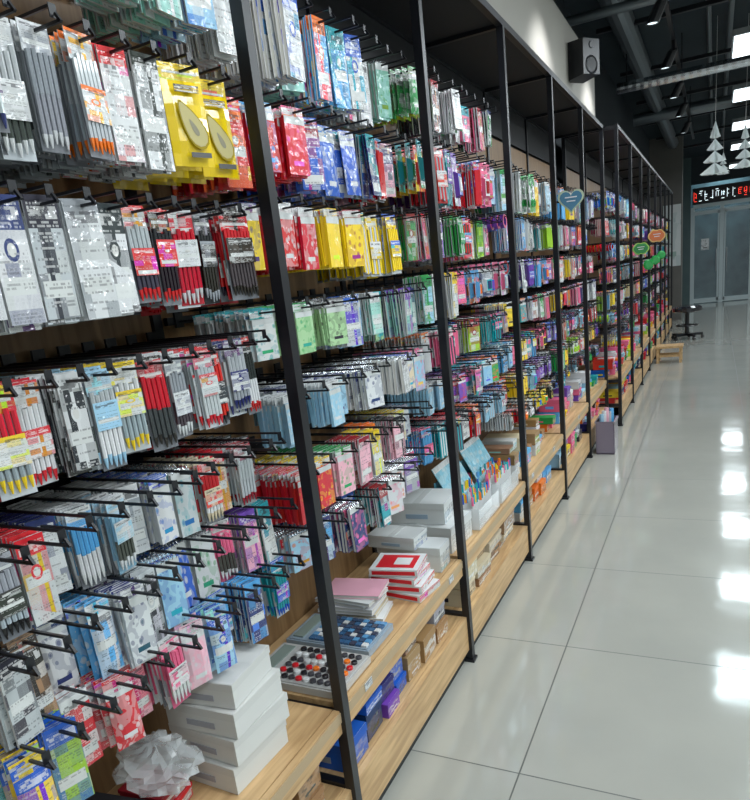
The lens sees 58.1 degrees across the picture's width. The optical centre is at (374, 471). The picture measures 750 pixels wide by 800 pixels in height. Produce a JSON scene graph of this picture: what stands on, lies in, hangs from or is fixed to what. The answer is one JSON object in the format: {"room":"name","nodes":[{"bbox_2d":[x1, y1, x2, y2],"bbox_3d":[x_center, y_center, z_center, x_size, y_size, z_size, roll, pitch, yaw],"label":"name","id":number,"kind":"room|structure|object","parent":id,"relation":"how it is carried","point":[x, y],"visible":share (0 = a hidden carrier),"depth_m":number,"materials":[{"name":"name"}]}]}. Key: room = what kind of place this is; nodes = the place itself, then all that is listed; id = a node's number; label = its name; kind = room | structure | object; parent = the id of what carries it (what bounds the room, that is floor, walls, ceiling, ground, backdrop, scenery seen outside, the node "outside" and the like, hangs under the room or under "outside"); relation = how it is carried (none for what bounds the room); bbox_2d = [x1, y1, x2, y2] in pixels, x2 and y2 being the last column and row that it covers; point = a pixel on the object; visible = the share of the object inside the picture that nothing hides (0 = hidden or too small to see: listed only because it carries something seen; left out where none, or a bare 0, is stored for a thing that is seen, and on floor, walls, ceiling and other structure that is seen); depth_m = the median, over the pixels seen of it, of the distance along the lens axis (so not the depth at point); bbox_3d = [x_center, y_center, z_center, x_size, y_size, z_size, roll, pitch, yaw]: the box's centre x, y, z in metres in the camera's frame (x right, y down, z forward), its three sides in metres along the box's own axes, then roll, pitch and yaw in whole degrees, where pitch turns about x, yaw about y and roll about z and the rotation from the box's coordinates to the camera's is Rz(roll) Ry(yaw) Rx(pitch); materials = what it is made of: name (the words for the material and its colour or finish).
{"room":"shop","nodes":[
{"label":"shop","id":0,"kind":"room"},
{"bbox_2d":[382,298,749,799],"bbox_3d":[5.665,-1.483,8.982,5.100,0.100,25.300,1,17,26],"label":"floor","id":1,"kind":"structure","parent":0,"point":[614,664],"depth_m":2.91,"materials":[{"name":"tile"}]},
{"bbox_2d":[0,0,672,799],"bbox_3d":[2.273,-1.904,6.792,0.547,2.630,16.276,1,17,27],"label":"shelving","id":2,"kind":"object","parent":1,"relation":"on","point":[464,46],"visible":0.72,"depth_m":2.29,"materials":[{"name":"metal"}]},
{"bbox_2d":[85,792,143,799],"bbox_3d":[-0.557,0.761,1.425,0.236,0.088,0.141,1,17,26],"label":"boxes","id":3,"kind":"object","parent":2,"relation":"on","point":[97,796],"visible":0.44,"depth_m":1.47,"materials":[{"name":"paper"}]},
{"bbox_2d":[107,60,238,190],"bbox_3d":[-0.430,-0.706,1.410,0.248,0.199,0.202,1,17,26],"label":"packs","id":4,"kind":"object","parent":2,"relation":"hanging from","point":[197,116],"visible":0.51,"depth_m":1.34,"materials":[{"name":"plastic"}]},
{"bbox_2d":[163,642,289,794],"bbox_3d":[-0.368,0.579,1.652,0.233,0.275,0.223,1,17,26],"label":"cartons","id":5,"kind":"object","parent":2,"relation":"on","point":[232,725],"visible":0.79,"depth_m":1.58,"materials":[{"name":"cardboard"}]},
{"bbox_2d":[118,553,439,799],"bbox_3d":[-0.210,0.540,2.026,0.228,0.115,1.327,4,19,33],"label":"books","id":6,"kind":"object","parent":2,"relation":"on","point":[411,578],"visible":0.91,"depth_m":2.38,"materials":[{"name":"paper"}]},
{"bbox_2d":[270,642,370,698],"bbox_3d":[-0.196,0.583,2.013,0.310,0.034,0.200,1,17,26],"label":"keyboard","id":7,"kind":"object","parent":2,"relation":"on","point":[303,669],"visible":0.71,"depth_m":1.99,"materials":[{"name":"plastic"}]},
{"bbox_2d":[0,65,663,799],"bbox_3d":[2.428,-2.166,7.028,0.383,1.539,14.345,2,17,27],"label":"packaged stationery","id":8,"kind":"object","parent":2,"relation":"on","point":[334,175],"visible":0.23,"depth_m":1.45,"materials":[{"name":"plastic"}]},
{"bbox_2d":[0,16,667,709],"bbox_3d":[2.261,-1.990,6.728,0.373,1.398,16.108,1,17,27],"label":"packs","id":9,"kind":"object","parent":2,"relation":"on","point":[55,118],"visible":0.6,"depth_m":1.30,"materials":[{"name":"plastic"}]},
{"bbox_2d":[0,0,667,799],"bbox_3d":[2.277,-2.052,6.705,0.332,1.552,16.112,1,17,27],"label":"packs","id":10,"kind":"object","parent":2,"relation":"attached to","point":[64,262],"visible":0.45,"depth_m":1.27,"materials":[{"name":"plastic"},{"name":"paper"}]},
{"bbox_2d":[286,613,392,656],"bbox_3d":[-0.114,0.523,2.198,0.300,0.032,0.180,1,17,26],"label":"keyboard","id":11,"kind":"object","parent":2,"relation":"on","point":[356,635],"visible":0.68,"depth_m":2.17,"materials":[{"name":"plastic"}]},
{"bbox_2d":[315,578,392,621],"bbox_3d":[-0.068,0.443,2.352,0.253,0.093,0.172,1,17,26],"label":"notepad","id":12,"kind":"object","parent":2,"relation":"on","point":[363,598],"visible":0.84,"depth_m":2.30,"materials":[{"name":"paper"}]},
{"bbox_2d":[58,101,667,668],"bbox_3d":[2.579,-2.192,7.323,0.355,1.397,14.436,2,17,27],"label":"packaged stationery","id":13,"kind":"object","parent":2,"relation":"attached to","point":[320,239],"visible":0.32,"depth_m":1.75,"materials":[{"name":"plastic"}]},
{"bbox_2d":[104,0,667,629],"bbox_3d":[2.643,-2.303,7.404,0.342,1.518,14.435,1,17,27],"label":"packaged stationery","id":14,"kind":"object","parent":2,"relation":"attached to","point":[276,28],"visible":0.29,"depth_m":1.79,"materials":[{"name":"plastic"}]},
{"bbox_2d":[368,488,471,572],"bbox_3d":[0.183,0.233,2.802,0.323,0.203,0.468,1,17,26],"label":"cartons","id":15,"kind":"object","parent":2,"relation":"on","point":[426,525],"visible":0.77,"depth_m":2.76,"materials":[{"name":"cardboard"}]},
{"bbox_2d":[431,437,510,525],"bbox_3d":[0.499,0.027,3.265,0.209,0.272,0.680,1,17,26],"label":"display stand","id":16,"kind":"object","parent":2,"relation":"on","point":[481,477],"visible":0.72,"depth_m":3.30,"materials":[{"name":"cardboard"}]},
{"bbox_2d":[444,509,513,607],"bbox_3d":[0.441,0.362,3.206,0.245,0.192,0.814,1,17,26],"label":"cartons","id":17,"kind":"object","parent":2,"relation":"on","point":[479,569],"visible":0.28,"depth_m":3.08,"materials":[{"name":"cardboard"}]},
{"bbox_2d":[292,312,669,799],"bbox_3d":[2.654,-1.085,7.478,0.356,0.199,15.107,1,17,26],"label":"stock","id":18,"kind":"object","parent":2,"relation":"in","point":[383,702],"visible":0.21,"depth_m":2.34,"materials":[{"name":"paper"}]},
{"bbox_2d":[388,139,667,409],"bbox_3d":[2.888,-2.383,7.898,0.390,1.408,12.576,2,17,27],"label":"packs","id":19,"kind":"object","parent":2,"relation":"hanging from","point":[408,166],"visible":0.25,"depth_m":3.05,"materials":[{"name":"plastic"}]},
{"bbox_2d":[460,196,667,357],"bbox_3d":[3.209,-2.615,8.522,0.368,1.366,11.970,1,17,27],"label":"packs","id":20,"kind":"object","parent":2,"relation":"attached to","point":[490,227],"visible":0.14,"depth_m":5.80,"materials":[{"name":"plastic"}]},
{"bbox_2d":[474,174,658,419],"bbox_3d":[3.084,-2.489,8.202,0.375,1.410,10.734,2,17,28],"label":"pack","id":21,"kind":"object","parent":2,"relation":"hanging from","point":[528,200],"visible":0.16,"depth_m":4.07,"materials":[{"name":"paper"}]},
{"bbox_2d":[557,189,583,213],"bbox_3d":[1.176,-1.641,4.111,0.188,0.141,0.032,0,17,22],"label":"heart sign","id":22,"kind":"object","parent":2,"relation":"attached to","point":[570,202],"visible":0.98,"depth_m":4.10,"materials":[{"name":"paper"}]},
{"bbox_2d":[481,298,667,476],"bbox_3d":[3.259,-1.778,8.737,0.384,0.210,11.862,1,17,26],"label":"goods","id":23,"kind":"object","parent":2,"relation":"in","point":[504,445],"visible":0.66,"depth_m":4.79,"materials":[{"name":"paper"}]},
{"bbox_2d":[632,242,648,254],"bbox_3d":[2.711,-2.289,6.920,0.192,0.118,0.033,0,17,21],"label":"sign","id":24,"kind":"object","parent":2,"relation":"attached to","point":[639,248],"visible":1,"depth_m":6.91,"materials":[{"name":"paper"}]},
{"bbox_2d":[643,251,665,269],"bbox_3d":[3.662,-2.785,8.837,0.133,0.200,2.261,1,17,26],"label":"signs","id":25,"kind":"object","parent":2,"relation":"attached to","point":[648,264],"visible":1,"depth_m":8.81,"materials":[{"name":"plastic"}]},
{"bbox_2d":[648,229,665,241],"bbox_3d":[3.655,-3.065,8.757,0.219,0.158,0.037,-1,16,20],"label":"sign","id":26,"kind":"object","parent":2,"relation":"attached to","point":[658,235],"visible":1,"depth_m":8.75,"materials":[{"name":"paper"}]},
{"bbox_2d":[594,407,618,453],"bbox_3d":[1.923,-0.353,5.600,0.158,0.369,0.240,1,17,26],"label":"storage basket","id":27,"kind":"object","parent":1,"relation":"on","point":[606,423],"visible":1,"depth_m":5.53,"materials":[{"name":"plastic"}]},
{"bbox_2d":[655,343,683,363],"bbox_3d":[4.269,-1.719,9.781,0.360,0.240,0.300,1,17,26],"label":"wooden stool","id":28,"kind":"object","parent":1,"relation":"on","point":[658,347],"visible":1,"depth_m":9.71,"materials":[{"name":"brown wood"}]},
{"bbox_2d":[671,304,703,340],"bbox_3d":[5.551,-2.659,11.991,0.539,0.580,0.531,1,17,26],"label":"stool","id":29,"kind":"object","parent":1,"relation":"on","point":[686,309],"visible":1,"depth_m":11.92,"materials":[{"name":"plastic"}]},
{"bbox_2d":[491,0,648,308],"bbox_3d":[2.979,-3.271,9.032,0.180,3.900,24.100,1,17,26],"label":"wall","id":30,"kind":"structure","parent":0,"point":[611,108],"depth_m":9.03,"materials":[{"name":"paint"}]},
{"bbox_2d":[486,0,594,115],"bbox_3d":[-0.173,-1.961,2.099,0.390,0.460,8.570,1,17,26],"label":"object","id":31,"kind":"structure","parent":30,"relation":"attached to","point":[540,23],"depth_m":4.07,"materials":[{"name":"paint"}]},
{"bbox_2d":[567,37,599,82],"bbox_3d":[1.420,-2.834,4.649,0.170,0.240,0.189,-14,17,-25],"label":"wall speaker","id":32,"kind":"object","parent":30,"relation":"attached to","point":[583,53],"visible":0.98,"depth_m":4.59},
{"bbox_2d":[562,0,749,158],"bbox_3d":[4.980,-5.155,7.449,5.100,0.100,24.200,1,17,26],"label":"ceiling","id":33,"kind":"structure","parent":0,"point":[656,38],"depth_m":8.33,"materials":[{"name":"black paint"}]},
{"bbox_2d":[566,0,749,125],"bbox_3d":[4.969,-4.738,7.332,4.600,0.635,5.830,1,17,26],"label":"ventilation duct","id":34,"kind":"object","parent":33,"relation":"attached to","point":[722,102],"visible":0.96,"depth_m":7.19,"materials":[{"name":"silver metal"}]},
{"bbox_2d":[646,0,682,69],"label":"track spotlights","id":35,"kind":"object","parent":33,"relation":"hanging from","point":[657,11],"depth_m":5.90,"materials":[{"name":"black metal"}]},
{"bbox_2d":[596,0,749,148],"bbox_3d":[3.794,-4.979,8.105,1.600,0.214,18.000,1,17,26],"label":"ceiling pipes","id":36,"kind":"object","parent":33,"relation":"attached to","point":[624,26],"visible":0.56,"depth_m":7.93,"materials":[{"name":"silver metal"}]},
{"bbox_2d":[669,80,694,138],"label":"track spotlights","id":37,"kind":"object","parent":33,"relation":"hanging from","point":[680,85],"depth_m":8.68,"materials":[{"name":"black metal"}]},
{"bbox_2d":[700,16,728,175],"bbox_3d":[3.729,-4.098,7.382,0.302,1.568,0.302,1,17,26],"label":"tree","id":38,"kind":"object","parent":33,"relation":"hanging from","point":[715,156],"visible":0.98,"depth_m":7.51,"materials":[{"name":"white paper"}]},
{"bbox_2d":[717,109,728,174],"bbox_3d":[5.884,-5.658,11.384,0.195,1.190,0.195,1,17,26],"label":"tree","id":39,"kind":"object","parent":33,"relation":"hanging from","point":[723,155],"visible":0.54,"depth_m":11.48,"materials":[{"name":"white paper"}]},
{"bbox_2d":[728,131,749,168],"bbox_3d":[8.304,-7.328,15.332,0.460,0.671,0.800,1,17,26],"label":"led panel light","id":40,"kind":"object","parent":33,"relation":"hanging from","point":[731,164],"visible":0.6,"depth_m":15.15,"materials":[{"name":"plastic"}]},
{"bbox_2d":[730,139,749,149],"bbox_3d":[6.726,-6.293,12.266,0.460,0.671,0.800,1,17,26],"label":"led panel light","id":41,"kind":"object","parent":33,"relation":"hanging from","point":[734,145],"visible":0.42,"depth_m":12.10,"materials":[{"name":"plastic"}]},
{"bbox_2d":[731,26,749,58],"bbox_3d":[3.387,-4.138,5.904,0.460,0.671,0.800,1,17,26],"label":"led panel light","id":42,"kind":"object","parent":33,"relation":"hanging from","point":[740,45],"visible":1,"depth_m":5.94,"materials":[{"name":"plastic"}]},
{"bbox_2d":[731,82,749,102],"bbox_3d":[4.466,-4.827,7.935,0.460,0.671,0.800,1,17,26],"label":"led panel light","id":43,"kind":"object","parent":33,"relation":"hanging from","point":[738,91],"visible":1,"depth_m":7.93,"materials":[{"name":"plastic"}]},
{"bbox_2d":[731,104,749,130],"bbox_3d":[5.579,-5.546,10.056,0.460,0.671,0.800,1,17,26],"label":"led panel light","id":44,"kind":"object","parent":33,"relation":"hanging from","point":[739,123],"visible":0.78,"depth_m":10.02,"materials":[{"name":"plastic"}]},
{"bbox_2d":[733,25,749,168],"bbox_3d":[4.082,-4.168,7.415,0.244,1.530,0.244,1,17,26],"label":"tree","id":45,"kind":"object","parent":33,"relation":"hanging from","point":[744,163],"visible":1,"depth_m":7.55,"materials":[{"name":"white paper"}]},
{"bbox_2d":[649,136,682,319],"bbox_3d":[6.565,-5.407,15.217,0.660,3.900,0.400,1,17,26],"label":"wall column","id":46,"kind":"structure","parent":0,"point":[667,162],"depth_m":14.74,"materials":[{"name":"paint"}]},
{"bbox_2d":[663,204,680,265],"bbox_3d":[6.602,-5.248,15.005,0.360,1.300,0.020,1,17,26],"label":"poster","id":47,"kind":"object","parent":46,"relation":"attached to","point":[677,207],"visible":0.63,"depth_m":14.96,"materials":[{"name":"paper"}]},
{"bbox_2d":[682,158,690,304],"bbox_3d":[8.544,-6.715,19.100,0.700,3.900,0.100,1,17,26],"label":"wall","id":48,"kind":"structure","parent":0,"point":[686,162],"depth_m":18.92,"materials":[{"name":"grey paint"}]},
{"bbox_2d":[690,176,749,303],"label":"door","id":49,"kind":"structure","parent":48,"relation":"in","point":[720,263],"depth_m":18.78,"materials":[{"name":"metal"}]},
{"bbox_2d":[692,180,749,204],"bbox_3d":[9.420,-7.558,18.266,1.500,0.420,0.087,1,17,26],"label":"led sign","id":50,"kind":"object","parent":48,"relation":"attached to","point":[737,190],"visible":1,"depth_m":18.25,"materials":[{"name":"black plastic"}]},
{"bbox_2d":[691,148,749,184],"bbox_3d":[9.381,-8.226,18.170,1.570,0.700,0.100,1,17,26],"label":"wall","id":51,"kind":"structure","parent":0,"point":[698,167],"depth_m":18.23,"materials":[{"name":"black paint"}]}
]}

